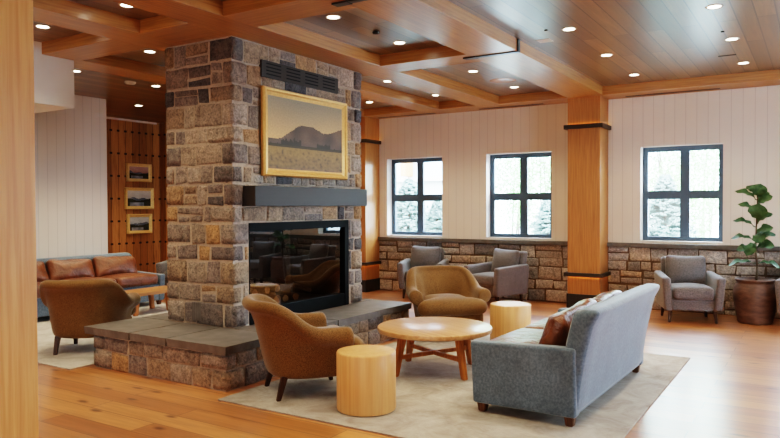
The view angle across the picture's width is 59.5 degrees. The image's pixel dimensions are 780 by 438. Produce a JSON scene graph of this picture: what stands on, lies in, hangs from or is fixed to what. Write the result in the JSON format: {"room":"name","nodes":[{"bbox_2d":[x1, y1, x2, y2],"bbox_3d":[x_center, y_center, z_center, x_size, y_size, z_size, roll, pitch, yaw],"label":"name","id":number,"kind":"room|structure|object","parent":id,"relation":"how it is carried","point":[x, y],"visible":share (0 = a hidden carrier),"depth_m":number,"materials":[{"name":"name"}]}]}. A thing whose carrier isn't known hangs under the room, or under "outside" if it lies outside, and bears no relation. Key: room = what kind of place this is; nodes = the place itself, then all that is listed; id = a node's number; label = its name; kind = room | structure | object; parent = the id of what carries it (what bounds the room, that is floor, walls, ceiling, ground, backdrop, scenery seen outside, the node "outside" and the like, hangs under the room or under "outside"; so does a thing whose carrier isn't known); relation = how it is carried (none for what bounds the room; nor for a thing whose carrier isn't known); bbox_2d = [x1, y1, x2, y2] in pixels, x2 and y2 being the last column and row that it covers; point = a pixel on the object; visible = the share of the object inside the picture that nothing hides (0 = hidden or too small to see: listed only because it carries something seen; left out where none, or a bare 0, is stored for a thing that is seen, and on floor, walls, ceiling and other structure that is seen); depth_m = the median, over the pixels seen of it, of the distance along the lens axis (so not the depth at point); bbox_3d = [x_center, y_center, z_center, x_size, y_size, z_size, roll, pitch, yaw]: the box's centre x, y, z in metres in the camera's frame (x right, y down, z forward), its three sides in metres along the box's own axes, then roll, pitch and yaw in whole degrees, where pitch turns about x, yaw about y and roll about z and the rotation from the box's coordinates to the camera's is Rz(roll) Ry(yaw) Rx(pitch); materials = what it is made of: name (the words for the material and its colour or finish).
{"room":"hotel lobby","nodes":[
{"label":"hotel lobby","id":0,"kind":"room"},
{"bbox_2d":[34,41,74,112],"bbox_3d":[-6.415,-1.413,4.652,2.630,0.613,7.510,0,1,32],"label":"wall","id":1,"kind":"structure","parent":0,"point":[53,76],"depth_m":6.95,"materials":[{"name":"white paint"}]},
{"bbox_2d":[35,95,107,258],"bbox_3d":[-7.793,-0.191,6.750,1.920,3.120,9.955,0,1,32],"label":"wall","id":2,"kind":"structure","parent":0,"point":[71,144],"depth_m":9.97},
{"bbox_2d":[106,119,160,272],"bbox_3d":[-5.269,-0.304,12.484,0.200,3.120,2.445,0,1,32],"label":"wall","id":3,"kind":"structure","parent":0,"point":[127,142],"depth_m":12.91,"materials":[{"name":"brown wood"}]},
{"bbox_2d":[106,117,156,124],"bbox_3d":[-5.188,-1.845,12.370,0.040,0.035,2.300,0,1,32],"label":"trim","id":4,"kind":"structure","parent":3,"relation":"attached to","point":[113,118],"depth_m":12.85,"materials":[{"name":"brown wood"}]},
{"bbox_2d":[124,187,153,208],"bbox_3d":[-4.779,-0.392,13.010,0.060,0.410,0.640,0,1,32],"label":"landscape painting","id":5,"kind":"object","parent":3,"relation":"attached to","point":[134,198],"visible":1,"depth_m":13.00,"materials":[{"name":"paint"}]},
{"bbox_2d":[126,214,151,233],"bbox_3d":[-4.777,0.091,13.019,0.060,0.375,0.550,0,1,32],"label":"landscape painting","id":6,"kind":"object","parent":3,"relation":"attached to","point":[136,223],"visible":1,"depth_m":13.00,"materials":[{"name":"paint"}]},
{"bbox_2d":[126,163,151,181],"bbox_3d":[-4.780,-0.883,13.002,0.060,0.345,0.550,0,1,32],"label":"landscape painting","id":7,"kind":"object","parent":3,"relation":"attached to","point":[135,172],"visible":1,"depth_m":13.00,"materials":[{"name":"paint"}]},
{"bbox_2d":[160,123,167,261],"bbox_3d":[-2.872,-0.314,12.541,4.200,3.120,0.200,0,1,32],"label":"wall","id":8,"kind":"structure","parent":0,"point":[163,157],"depth_m":13.41,"materials":[{"name":"brown wood"}]},
{"bbox_2d":[33,0,779,122],"bbox_3d":[-1.482,-1.819,4.955,14.600,0.150,13.680,0,1,32],"label":"ceiling","id":9,"kind":"structure","parent":0,"point":[656,40],"depth_m":6.80,"materials":[{"name":"brown wood"}]},
{"bbox_2d":[34,24,50,28],"bbox_3d":[-3.173,-1.757,6.230,0.140,0.006,0.140,0,1,32],"label":"recessed light","id":10,"kind":"object","parent":9,"relation":"in","point":[41,26],"visible":1,"depth_m":6.22,"materials":[{"name":"beige"}]},
{"bbox_2d":[42,33,146,60],"bbox_3d":[-2.909,-1.719,6.703,1.124,0.140,0.400,0,1,32],"label":"beam","id":11,"kind":"structure","parent":9,"relation":"attached to","point":[83,46],"depth_m":6.63,"materials":[{"name":"brown wood"}]},
{"bbox_2d":[118,3,134,7],"bbox_3d":[-2.151,-1.749,5.583,0.140,0.006,0.140,0,1,32],"label":"recessed light","id":12,"kind":"object","parent":9,"relation":"in","point":[119,4],"visible":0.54,"depth_m":5.61,"materials":[{"name":"beige plastic"}]},
{"bbox_2d":[124,81,135,84],"bbox_3d":[-3.430,-1.794,9.000,0.150,0.035,0.150,0,1,32],"label":"smoke detector","id":13,"kind":"object","parent":9,"relation":"attached to","point":[125,82],"visible":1,"depth_m":8.95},
{"bbox_2d":[143,50,155,52],"bbox_3d":[-2.553,-1.778,7.246,0.140,0.006,0.140,0,1,32],"label":"recessed light","id":14,"kind":"object","parent":9,"relation":"in","point":[145,51],"visible":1,"depth_m":7.23,"materials":[{"name":"beige plastic"}]},
{"bbox_2d":[140,15,222,41],"bbox_3d":[-1.842,-1.711,6.033,0.625,0.140,0.400,0,1,32],"label":"beam","id":15,"kind":"structure","parent":9,"relation":"attached to","point":[162,27],"depth_m":5.96,"materials":[{"name":"brown wood"}]},
{"bbox_2d":[74,55,363,115],"bbox_3d":[-2.015,-1.772,9.435,0.395,0.140,5.280,0,1,32],"label":"beam","id":16,"kind":"structure","parent":9,"relation":"attached to","point":[113,65],"depth_m":7.68,"materials":[{"name":"brown wood"}]},
{"bbox_2d":[33,0,438,110],"bbox_3d":[-2.783,-1.698,5.485,0.386,0.140,12.790,0,1,32],"label":"beam","id":17,"kind":"structure","parent":9,"relation":"attached to","point":[66,14],"depth_m":5.92,"materials":[{"name":"brown wood"}]},
{"bbox_2d":[176,33,345,68],"bbox_3d":[-1.223,-1.732,7.020,0.625,0.140,1.930,0,1,32],"label":"beam","id":18,"kind":"structure","parent":9,"relation":"attached to","point":[223,34],"depth_m":6.25,"materials":[{"name":"brown wood"}]},
{"bbox_2d":[223,0,355,26],"bbox_3d":[-0.804,-1.704,5.382,1.035,0.140,0.400,0,1,32],"label":"beam","id":19,"kind":"structure","parent":9,"relation":"attached to","point":[257,13],"depth_m":5.37,"materials":[{"name":"brown wood"}]},
{"bbox_2d":[110,0,498,105],"bbox_3d":[-1.923,-1.692,4.945,0.395,0.140,12.790,0,1,32],"label":"beam","id":20,"kind":"structure","parent":9,"relation":"attached to","point":[208,14],"depth_m":6.57,"materials":[{"name":"brown wood"}]},
{"bbox_2d":[325,15,340,19],"bbox_3d":[-0.495,-1.762,5.955,0.140,0.006,0.140,0,1,32],"label":"recessed light","id":21,"kind":"object","parent":9,"relation":"in","point":[332,17],"visible":1,"depth_m":5.96,"materials":[{"name":"beige"}]},
{"bbox_2d":[393,41,405,44],"bbox_3d":[0.095,-1.781,6.894,0.140,0.006,0.140,0,1,32],"label":"recessed light","id":22,"kind":"object","parent":9,"relation":"in","point":[394,42],"visible":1,"depth_m":6.88,"materials":[{"name":"beige plastic"}]},
{"bbox_2d":[380,46,480,71],"bbox_3d":[0.432,-1.744,7.351,1.035,0.140,0.390,0,1,32],"label":"beam","id":23,"kind":"structure","parent":9,"relation":"attached to","point":[439,56],"depth_m":7.26,"materials":[{"name":"brown wood"}]},
{"bbox_2d":[340,0,602,97],"bbox_3d":[-0.667,-1.682,4.157,0.500,0.140,12.790,0,1,32],"label":"beam","id":24,"kind":"structure","parent":9,"relation":"attached to","point":[443,22],"depth_m":6.36,"materials":[{"name":"brown wood"}]},
{"bbox_2d":[331,0,366,6],"bbox_3d":[-0.168,-1.681,5.019,0.600,0.131,0.080,0,1,32],"label":"strap","id":25,"kind":"object","parent":24,"relation":"attached to","point":[345,2],"visible":1,"depth_m":5.11,"materials":[{"name":"black metal"}]},
{"bbox_2d":[463,39,519,59],"bbox_3d":[1.028,-1.720,6.924,0.600,0.131,0.080,0,1,32],"label":"strap","id":26,"kind":"object","parent":24,"relation":"attached to","point":[518,40],"visible":1,"depth_m":6.87,"materials":[{"name":"black metal"}]},
{"bbox_2d":[490,78,515,82],"bbox_3d":[1.490,-1.823,8.994,0.370,0.014,0.370,0,1,32],"label":"ceiling vent","id":27,"kind":"object","parent":9,"relation":"in","point":[498,80],"visible":1,"depth_m":8.94,"materials":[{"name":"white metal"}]},
{"bbox_2d":[536,38,553,42],"bbox_3d":[1.555,-1.789,6.840,0.140,0.006,0.140,0,1,32],"label":"access panel","id":28,"kind":"object","parent":9,"relation":"attached to","point":[548,39],"visible":1,"depth_m":6.82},
{"bbox_2d":[562,27,576,30],"bbox_3d":[1.679,-1.778,6.390,0.140,0.006,0.140,0,1,32],"label":"recessed light","id":29,"kind":"object","parent":9,"relation":"in","point":[566,28],"visible":1,"depth_m":6.39,"materials":[{"name":"beige plastic"}]},
{"bbox_2d":[361,69,779,118],"bbox_3d":[3.612,-1.791,9.310,10.200,0.140,0.490,0,1,32],"label":"beam","id":30,"kind":"structure","parent":9,"relation":"attached to","point":[766,77],"depth_m":9.35,"materials":[{"name":"brown wood"}]},
{"bbox_2d":[380,113,435,117],"bbox_3d":[0.275,-1.747,11.518,1.100,0.006,0.070,0,1,32],"label":"diffuser","id":31,"kind":"object","parent":30,"relation":"attached to","point":[426,113],"visible":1,"depth_m":11.49,"materials":[{"name":"brown metal"}]},
{"bbox_2d":[480,103,542,109],"bbox_3d":[1.863,-1.735,10.521,1.050,0.006,0.070,0,1,32],"label":"diffuser","id":32,"kind":"object","parent":30,"relation":"attached to","point":[541,103],"visible":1,"depth_m":10.49,"materials":[{"name":"brown metal"}]},
{"bbox_2d":[625,88,719,96],"bbox_3d":[3.832,-1.720,9.285,1.200,0.006,0.070,0,1,32],"label":"diffuser","id":33,"kind":"object","parent":30,"relation":"attached to","point":[714,88],"visible":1,"depth_m":9.25,"materials":[{"name":"brown metal"}]},
{"bbox_2d":[600,54,612,56],"bbox_3d":[2.383,-1.801,7.501,0.140,0.006,0.140,0,1,32],"label":"recessed light","id":34,"kind":"object","parent":9,"relation":"in","point":[602,55],"visible":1,"depth_m":7.51,"materials":[{"name":"beige plastic"}]},
{"bbox_2d":[705,4,723,9],"bbox_3d":[2.706,-1.770,5.687,0.140,0.006,0.140,0,1,32],"label":"recessed light","id":35,"kind":"object","parent":9,"relation":"in","point":[714,6],"visible":1,"depth_m":5.68,"materials":[{"name":"beige plastic"}]},
{"bbox_2d":[724,37,738,40],"bbox_3d":[3.408,-1.792,6.799,0.140,0.006,0.140,0,1,32],"label":"recessed light","id":36,"kind":"object","parent":9,"relation":"in","point":[731,38],"visible":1,"depth_m":6.80,"materials":[{"name":"beige"}]},
{"bbox_2d":[38,290,779,437],"bbox_3d":[-1.469,1.426,5.013,14.600,0.100,13.680,0,1,32],"label":"floor","id":37,"kind":"structure","parent":0,"point":[729,385],"depth_m":5.15,"materials":[{"name":"brown wood"}]},
{"bbox_2d":[0,0,38,437],"bbox_3d":[-1.691,-0.080,2.591,0.460,3.000,0.443,0,1,32],"label":"wood column","id":38,"kind":"structure","parent":37,"relation":"on","point":[19,416],"depth_m":2.60,"materials":[{"name":"brown wood"}]},
{"bbox_2d":[37,302,167,369],"bbox_3d":[-3.364,1.316,8.390,3.200,0.012,3.310,0,1,32],"label":"area rug","id":39,"kind":"object","parent":37,"relation":"on","point":[70,355],"visible":0.26,"depth_m":7.08,"materials":[{"name":"beige carpet"}]},
{"bbox_2d":[39,279,140,354],"bbox_3d":[-3.094,0.958,6.963,0.929,0.752,0.915,0,1,-5],"label":"barrel armchair","id":40,"kind":"object","parent":39,"relation":"on","point":[72,305],"visible":0.84,"depth_m":6.67,"materials":[{"name":"brown fabric"}]},
{"bbox_2d":[36,253,164,317],"bbox_3d":[-4.370,0.919,9.468,0.905,0.750,2.374,0,1,32],"label":"sofa","id":41,"kind":"object","parent":39,"relation":"on","point":[121,268],"visible":0.53,"depth_m":9.73,"materials":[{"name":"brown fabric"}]},
{"bbox_2d":[37,282,40,297],"bbox_3d":[-4.620,0.913,8.791,0.610,0.182,0.699,0,1,32],"label":"seat cushion","id":42,"kind":"object","parent":41,"relation":"on","point":[38,283],"depth_m":8.56,"materials":[{"name":"brown leather"}]},
{"bbox_2d":[36,261,48,281],"bbox_3d":[-4.828,0.749,8.918,0.280,0.360,0.690,0,1,32],"label":"cushion","id":43,"kind":"object","parent":41,"relation":"on","point":[42,275],"depth_m":9.09,"materials":[{"name":"brown leather"}]},
{"bbox_2d":[45,259,95,279],"bbox_3d":[-4.452,0.733,9.516,0.278,0.375,0.694,0,1,32],"label":"cushion","id":44,"kind":"object","parent":41,"relation":"on","point":[56,269],"depth_m":9.40,"materials":[{"name":"brown leather"}]},
{"bbox_2d":[63,277,115,281],"bbox_3d":[-4.245,0.901,9.389,0.610,0.182,0.699,0,1,32],"label":"seat cushion","id":45,"kind":"object","parent":41,"relation":"on","point":[64,278],"depth_m":9.38,"materials":[{"name":"brown leather"}]},
{"bbox_2d":[92,256,137,276],"bbox_3d":[-4.072,0.728,10.112,0.278,0.379,0.698,0,1,32],"label":"cushion","id":46,"kind":"object","parent":41,"relation":"on","point":[103,266],"depth_m":9.97,"materials":[{"name":"brown leather"}]},
{"bbox_2d":[101,273,157,287],"bbox_3d":[-3.869,0.889,9.988,0.610,0.182,0.699,0,1,32],"label":"seat cushion","id":47,"kind":"object","parent":41,"relation":"on","point":[125,280],"depth_m":9.84,"materials":[{"name":"brown leather"}]},
{"bbox_2d":[125,286,168,315],"bbox_3d":[-3.340,1.137,9.535,0.460,0.305,0.840,0,1,32],"label":"wooden side table","id":48,"kind":"object","parent":39,"relation":"on","point":[150,292],"visible":0.44,"depth_m":9.47,"materials":[{"name":"brown wood"}]},
{"bbox_2d":[156,260,167,296],"bbox_3d":[-3.369,0.864,11.278,0.735,0.813,0.745,0,1,5],"label":"chair","id":49,"kind":"object","parent":37,"relation":"on","point":[161,267],"visible":0.02,"depth_m":10.96,"materials":[{"name":"grey fabric"}]},
{"bbox_2d":[84,36,411,391],"bbox_3d":[-1.295,-0.161,7.024,1.830,3.006,2.895,0,1,32],"label":"stone fireplace","id":50,"kind":"object","parent":37,"relation":"on","point":[231,227],"visible":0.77,"depth_m":6.40,"materials":[{"name":"stone"}]},
{"bbox_2d":[192,302,200,320],"bbox_3d":[-1.812,0.865,6.388,0.120,0.175,0.016,0,1,32],"label":"outlet","id":51,"kind":"object","parent":50,"relation":"attached to","point":[196,306],"depth_m":6.38,"materials":[{"name":"metal"}]},
{"bbox_2d":[258,293,280,302],"bbox_3d":[-1.302,0.810,6.979,0.428,0.106,0.108,1,1,36],"label":"log","id":52,"kind":"object","parent":50,"relation":"in","point":[276,297],"visible":0.33,"depth_m":6.86,"materials":[{"name":"brown wood"}]},
{"bbox_2d":[250,285,269,293],"bbox_3d":[-1.395,0.710,6.914,0.396,0.085,0.086,0,1,31],"label":"log","id":53,"kind":"object","parent":52,"relation":"on","point":[260,289],"visible":0.6,"depth_m":6.82,"materials":[{"name":"brown wood"}]},
{"bbox_2d":[269,293,287,301],"bbox_3d":[-1.227,0.819,7.137,0.388,0.090,0.089,1,1,38],"label":"log","id":54,"kind":"object","parent":50,"relation":"in","point":[284,297],"visible":0.4,"depth_m":7.02,"materials":[{"name":"brown wood"}]},
{"bbox_2d":[256,283,279,291],"bbox_3d":[-1.271,0.709,7.083,0.332,0.074,0.070,1,1,43],"label":"log","id":55,"kind":"object","parent":54,"relation":"on","point":[274,288],"visible":0.73,"depth_m":6.99,"materials":[{"name":"brown wood"}]},
{"bbox_2d":[271,290,298,299],"bbox_3d":[-1.119,0.812,7.271,0.089,0.082,0.399,-1,1,-43],"label":"log","id":56,"kind":"object","parent":50,"relation":"in","point":[291,295],"visible":0.65,"depth_m":7.15,"materials":[{"name":"brown wood"}]},
{"bbox_2d":[276,278,310,291],"bbox_3d":[-1.021,0.702,7.260,0.419,0.186,0.054,-1,1,-40],"label":"log","id":57,"kind":"object","parent":56,"relation":"on","point":[286,282],"visible":1,"depth_m":7.24,"materials":[{"name":"brown wood"}]},
{"bbox_2d":[259,59,337,93],"bbox_3d":[-0.901,-1.432,6.919,0.046,0.159,1.202,0,1,32],"label":"vent grille","id":58,"kind":"object","parent":50,"relation":"attached to","point":[270,70],"depth_m":6.84,"materials":[{"name":"black metal"}]},
{"bbox_2d":[261,85,347,179],"bbox_3d":[-0.837,-0.840,6.958,0.050,0.845,1.338,0,1,32],"label":"landscape painting","id":59,"kind":"object","parent":50,"relation":"attached to","point":[303,136],"visible":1,"depth_m":6.88,"materials":[{"name":"paint"}]},
{"bbox_2d":[242,185,366,205],"bbox_3d":[-0.808,-0.225,6.960,0.170,0.187,1.803,0,1,32],"label":"mantel shelf","id":60,"kind":"object","parent":50,"relation":"attached to","point":[252,195],"depth_m":6.74,"materials":[{"name":"grey stone"}]},
{"bbox_3d":[-1.433,0.820,6.818,0.445,0.100,0.137,0,1,32],"label":"log","id":61,"kind":"object","parent":50,"relation":"in","visible":0},
{"bbox_2d":[250,288,257,293],"bbox_3d":[-1.447,0.721,6.784,0.353,0.078,0.075,1,1,44],"label":"log","id":62,"kind":"object","parent":61,"relation":"on","point":[252,291],"visible":0.29,"depth_m":6.66,"materials":[{"name":"brown wood"}]},
{"bbox_2d":[360,116,380,291],"bbox_3d":[-0.509,-0.252,11.924,0.550,3.000,0.493,0,1,32],"label":"wood column","id":63,"kind":"structure","parent":37,"relation":"on","point":[370,220],"depth_m":11.76,"materials":[{"name":"brown wood"}]},
{"bbox_2d":[397,246,448,297],"bbox_3d":[0.550,0.853,11.064,0.735,0.813,0.745,0,1,15],"label":"chair","id":64,"kind":"object","parent":37,"relation":"on","point":[420,256],"visible":0.49,"depth_m":11.10,"materials":[{"name":"grey fabric"}]},
{"bbox_2d":[411,246,440,267],"bbox_3d":[0.589,0.657,11.211,0.494,0.426,0.261,0,1,15],"label":"pillow","id":65,"kind":"object","parent":64,"relation":"on","point":[420,256],"depth_m":11.12,"materials":[{"name":"grey fabric"}]},
{"bbox_2d":[218,336,689,437],"bbox_3d":[0.780,1.346,5.822,2.810,0.012,3.355,0,1,32],"label":"area rug","id":66,"kind":"object","parent":37,"relation":"on","point":[433,400],"visible":0.61,"depth_m":4.96,"materials":[{"name":"beige carpet"}]},
{"bbox_2d":[242,294,364,401],"bbox_3d":[-0.699,0.977,5.378,0.915,0.752,0.929,-1,1,-21],"label":"barrel armchair","id":67,"kind":"object","parent":66,"relation":"on","point":[293,345],"visible":0.86,"depth_m":5.06,"materials":[{"name":"brown fabric"}]},
{"bbox_2d":[319,325,364,344],"bbox_3d":[-0.567,0.980,5.432,0.620,0.216,0.778,-1,1,-21],"label":"seat cushion","id":68,"kind":"object","parent":67,"relation":"on","point":[357,341],"depth_m":5.21,"materials":[{"name":"brown fabric"}]},
{"bbox_2d":[336,345,395,416],"bbox_3d":[-0.170,1.150,4.889,0.426,0.420,0.426,0,1,32],"label":"stool","id":69,"kind":"object","parent":66,"relation":"on","point":[366,374],"visible":1,"depth_m":4.71,"materials":[{"name":"brown wood"}]},
{"bbox_2d":[377,317,492,380],"bbox_3d":[0.395,1.140,6.034,1.016,0.395,1.016,-1,1,-33],"label":"round coffee table","id":70,"kind":"object","parent":66,"relation":"on","point":[461,331],"visible":0.94,"depth_m":5.86,"materials":[{"name":"brown wood"}]},
{"bbox_2d":[406,265,490,339],"bbox_3d":[0.610,0.931,7.664,0.929,0.752,0.915,0,1,-11],"label":"barrel armchair","id":71,"kind":"object","parent":66,"relation":"on","point":[434,290],"visible":0.78,"depth_m":7.57,"materials":[{"name":"brown fabric"}]},
{"bbox_2d":[417,293,486,316],"bbox_3d":[0.634,0.938,7.524,0.778,0.216,0.620,0,1,-11],"label":"seat cushion","id":72,"kind":"object","parent":71,"relation":"on","point":[428,304],"depth_m":7.28,"materials":[{"name":"brown fabric"}]},
{"bbox_2d":[490,301,530,339],"bbox_3d":[1.273,1.103,7.206,0.426,0.420,0.426,0,1,32],"label":"stool","id":73,"kind":"object","parent":66,"relation":"on","point":[505,316],"visible":0.6,"depth_m":7.03,"materials":[{"name":"brown wood"}]},
{"bbox_2d":[471,283,659,426],"bbox_3d":[1.446,0.956,5.345,0.906,0.780,1.887,0,1,33],"label":"sofa","id":74,"kind":"object","parent":66,"relation":"on","point":[559,364],"visible":1,"depth_m":4.65,"materials":[{"name":"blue fabric"}]},
{"bbox_2d":[489,328,542,343],"bbox_3d":[1.098,0.958,5.086,0.610,0.182,0.807,0,1,33],"label":"seat cushion","id":75,"kind":"object","parent":74,"relation":"on","point":[522,335],"depth_m":5.06,"materials":[{"name":"grey fabric"}]},
{"bbox_2d":[524,317,548,329],"bbox_3d":[1.546,0.944,5.767,0.610,0.182,0.807,0,1,33],"label":"seat cushion","id":76,"kind":"object","parent":74,"relation":"on","point":[540,324],"depth_m":5.63,"materials":[{"name":"grey fabric"}]},
{"bbox_2d":[539,298,596,345],"bbox_3d":[1.306,0.793,4.946,0.278,0.383,0.805,0,1,33],"label":"cushion","id":77,"kind":"object","parent":74,"relation":"on","point":[556,329],"depth_m":4.63,"materials":[{"name":"brown leather"}]},
{"bbox_2d":[592,290,621,301],"bbox_3d":[1.744,0.781,5.633,0.286,0.347,0.799,0,1,33],"label":"cushion","id":78,"kind":"object","parent":74,"relation":"on","point":[604,295],"depth_m":5.58,"materials":[{"name":"white fabric"}]},
{"bbox_2d":[464,248,528,301],"bbox_3d":[1.628,0.863,10.281,0.745,0.813,0.735,-1,1,-37],"label":"chair","id":79,"kind":"object","parent":37,"relation":"on","point":[507,274],"visible":0.91,"depth_m":10.09,"materials":[{"name":"grey fabric"}]},
{"bbox_2d":[472,272,493,285],"bbox_3d":[1.545,0.891,10.219,0.520,0.188,0.480,-1,1,-37],"label":"seat cushion","id":80,"kind":"object","parent":79,"relation":"on","point":[483,278],"depth_m":10.03,"materials":[{"name":"fabric"}]},
{"bbox_2d":[491,248,519,271],"bbox_3d":[1.752,0.667,10.370,0.261,0.426,0.494,-1,1,-37],"label":"pillow","id":81,"kind":"object","parent":79,"relation":"on","point":[501,257],"depth_m":10.25,"materials":[{"name":"grey fabric"}]},
{"bbox_2d":[563,96,610,307],"bbox_3d":[2.845,-0.227,9.819,0.550,3.000,0.493,0,1,32],"label":"wood column","id":82,"kind":"structure","parent":37,"relation":"on","point":[587,128],"depth_m":9.66,"materials":[{"name":"brown wood"}]},
{"bbox_2d":[654,255,725,323],"bbox_3d":[3.826,0.882,8.760,0.735,0.813,0.745,0,1,12],"label":"chair","id":83,"kind":"object","parent":37,"relation":"on","point":[685,284],"visible":0.99,"depth_m":8.51,"materials":[{"name":"grey fabric"}]},
{"bbox_2d":[665,255,705,284],"bbox_3d":[3.858,0.686,8.909,0.494,0.426,0.261,0,1,12],"label":"pillow","id":84,"kind":"object","parent":83,"relation":"on","point":[680,269],"depth_m":8.82,"materials":[{"name":"grey fabric"}]},
{"bbox_2d":[671,283,713,299],"bbox_3d":[3.804,0.910,8.659,0.480,0.188,0.520,0,1,12],"label":"seat cushion","id":85,"kind":"object","parent":83,"relation":"on","point":[679,291],"depth_m":8.43,"materials":[{"name":"grey fabric"}]},
{"bbox_2d":[728,184,779,324],"bbox_3d":[4.540,0.428,8.471,0.500,1.726,0.501,-1,1,-28],"label":"fig","id":86,"kind":"object","parent":37,"relation":"on","point":[754,298],"visible":0.98,"depth_m":8.36,"materials":[{"name":"green plant"}]},
{"bbox_2d":[775,278,779,314],"bbox_3d":[5.083,0.888,8.162,0.735,0.813,0.745,1,1,39],"label":"chair","id":87,"kind":"object","parent":37,"relation":"on","point":[777,282],"visible":1,"depth_m":8.09,"materials":[{"name":"grey fabric"}]},
{"bbox_2d":[397,162,441,228],"bbox_3d":[-1.549,-2.262,19.406,8.720,7.000,1.700,0,1,32],"label":"sky","id":88,"kind":"structure","parent":0,"point":[433,170],"depth_m":17.31,"materials":[{"name":"white"}]},
{"bbox_2d":[379,85,779,245],"bbox_3d":[3.806,-0.287,9.638,10.600,3.120,0.220,0,1,32],"label":"wall","id":89,"kind":"structure","parent":0,"point":[746,121],"depth_m":9.84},
{"bbox_2d":[387,157,441,236],"bbox_3d":[0.466,-0.376,11.726,1.080,1.337,0.210,0,1,32],"label":"window","id":90,"kind":"structure","parent":89,"relation":"in","point":[421,197],"depth_m":11.77,"materials":[{"name":"black metal"}]},
{"bbox_2d":[378,237,567,302],"bbox_3d":[1.284,0.793,11.075,3.514,0.936,0.065,0,1,32],"label":"stone wainscot","id":91,"kind":"structure","parent":89,"relation":"attached to","point":[547,261],"depth_m":10.86,"materials":[{"name":"stone"}]},
{"bbox_2d":[486,152,550,238],"bbox_3d":[2.054,-0.364,10.730,1.070,1.337,0.210,0,1,32],"label":"window","id":92,"kind":"structure","parent":89,"relation":"in","point":[523,196],"depth_m":10.77,"materials":[{"name":"black metal"}]},
{"bbox_2d":[641,144,722,242],"bbox_3d":[4.056,-0.349,9.474,1.055,1.337,0.210,0,1,32],"label":"window","id":93,"kind":"structure","parent":89,"relation":"in","point":[685,194],"depth_m":9.50,"materials":[{"name":"black metal"}]},
{"bbox_2d":[607,242,779,318],"bbox_3d":[5.606,0.825,8.363,5.785,0.935,0.065,0,1,32],"label":"stone wainscot","id":94,"kind":"structure","parent":89,"relation":"attached to","point":[631,265],"depth_m":9.31,"materials":[{"name":"stone"}]},
{"bbox_2d":[733,277,776,324],"bbox_3d":[4.542,1.016,8.482,0.500,0.550,0.500,0,1,32],"label":"pot","id":95,"kind":"object","parent":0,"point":[754,298],"depth_m":8.30,"materials":[{"name":"brown ceramic"}]},
{"label":"outside","id":96,"kind":"structure","parent":0,"visible":0},
{"bbox_2d":[496,223,717,236],"bbox_3d":[18.689,1.040,29.797,80.000,0.130,49.700,0,1,32],"label":"ground","id":97,"kind":"structure","parent":96,"point":[498,229],"depth_m":46.46,"materials":[{"name":"white snow"}]},
{"bbox_2d":[397,177,428,231],"bbox_3d":[0.458,0.274,15.779,2.465,2.498,2.486,0,1,32],"label":"spruce tree","id":98,"kind":"object","parent":97,"relation":"on","point":[404,218],"visible":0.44,"depth_m":15.60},
{"bbox_2d":[425,201,441,231],"bbox_3d":[0.921,0.547,13.128,1.324,1.811,1.442,0,1,32],"label":"spruce tree","id":99,"kind":"object","parent":97,"relation":"on","point":[434,217],"visible":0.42,"depth_m":13.00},
{"bbox_2d":[496,157,549,233],"bbox_3d":[3.708,-1.770,19.984,2.688,5.960,2.689,0,1,-5],"label":"broadleaf tree","id":100,"kind":"object","parent":97,"relation":"on","point":[500,185],"visible":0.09,"depth_m":19.86,"materials":[{"name":"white plant"}]},
{"bbox_2d":[501,157,549,233],"bbox_3d":[3.991,-1.316,17.768,2.183,5.132,2.194,0,1,25],"label":"broadleaf tree","id":101,"kind":"object","parent":97,"relation":"on","point":[541,178],"visible":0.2,"depth_m":17.63,"materials":[{"name":"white plant"}]},
{"bbox_2d":[529,200,549,233],"bbox_3d":[3.042,0.532,13.243,1.721,1.902,1.653,0,1,32],"label":"spruce tree","id":102,"kind":"object","parent":97,"relation":"on","point":[541,225],"visible":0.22,"depth_m":13.07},
{"bbox_2d":[649,173,698,236],"bbox_3d":[4.728,0.356,11.937,1.949,2.316,1.854,0,1,32],"label":"spruce tree","id":103,"kind":"object","parent":97,"relation":"on","point":[660,220],"visible":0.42,"depth_m":11.72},
{"bbox_2d":[649,150,718,236],"bbox_3d":[6.199,-1.064,14.963,2.414,4.712,2.431,0,1,32],"label":"broadleaf tree","id":104,"kind":"object","parent":97,"relation":"on","point":[657,158],"visible":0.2,"depth_m":14.53,"materials":[{"name":"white plant"}]},
{"bbox_2d":[664,150,718,236],"bbox_3d":[8.696,-1.151,18.731,2.434,4.731,2.443,0,1,32],"label":"broadleaf tree","id":105,"kind":"object","parent":97,"relation":"on","point":[705,170],"visible":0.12,"depth_m":18.65,"materials":[{"name":"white plant"}]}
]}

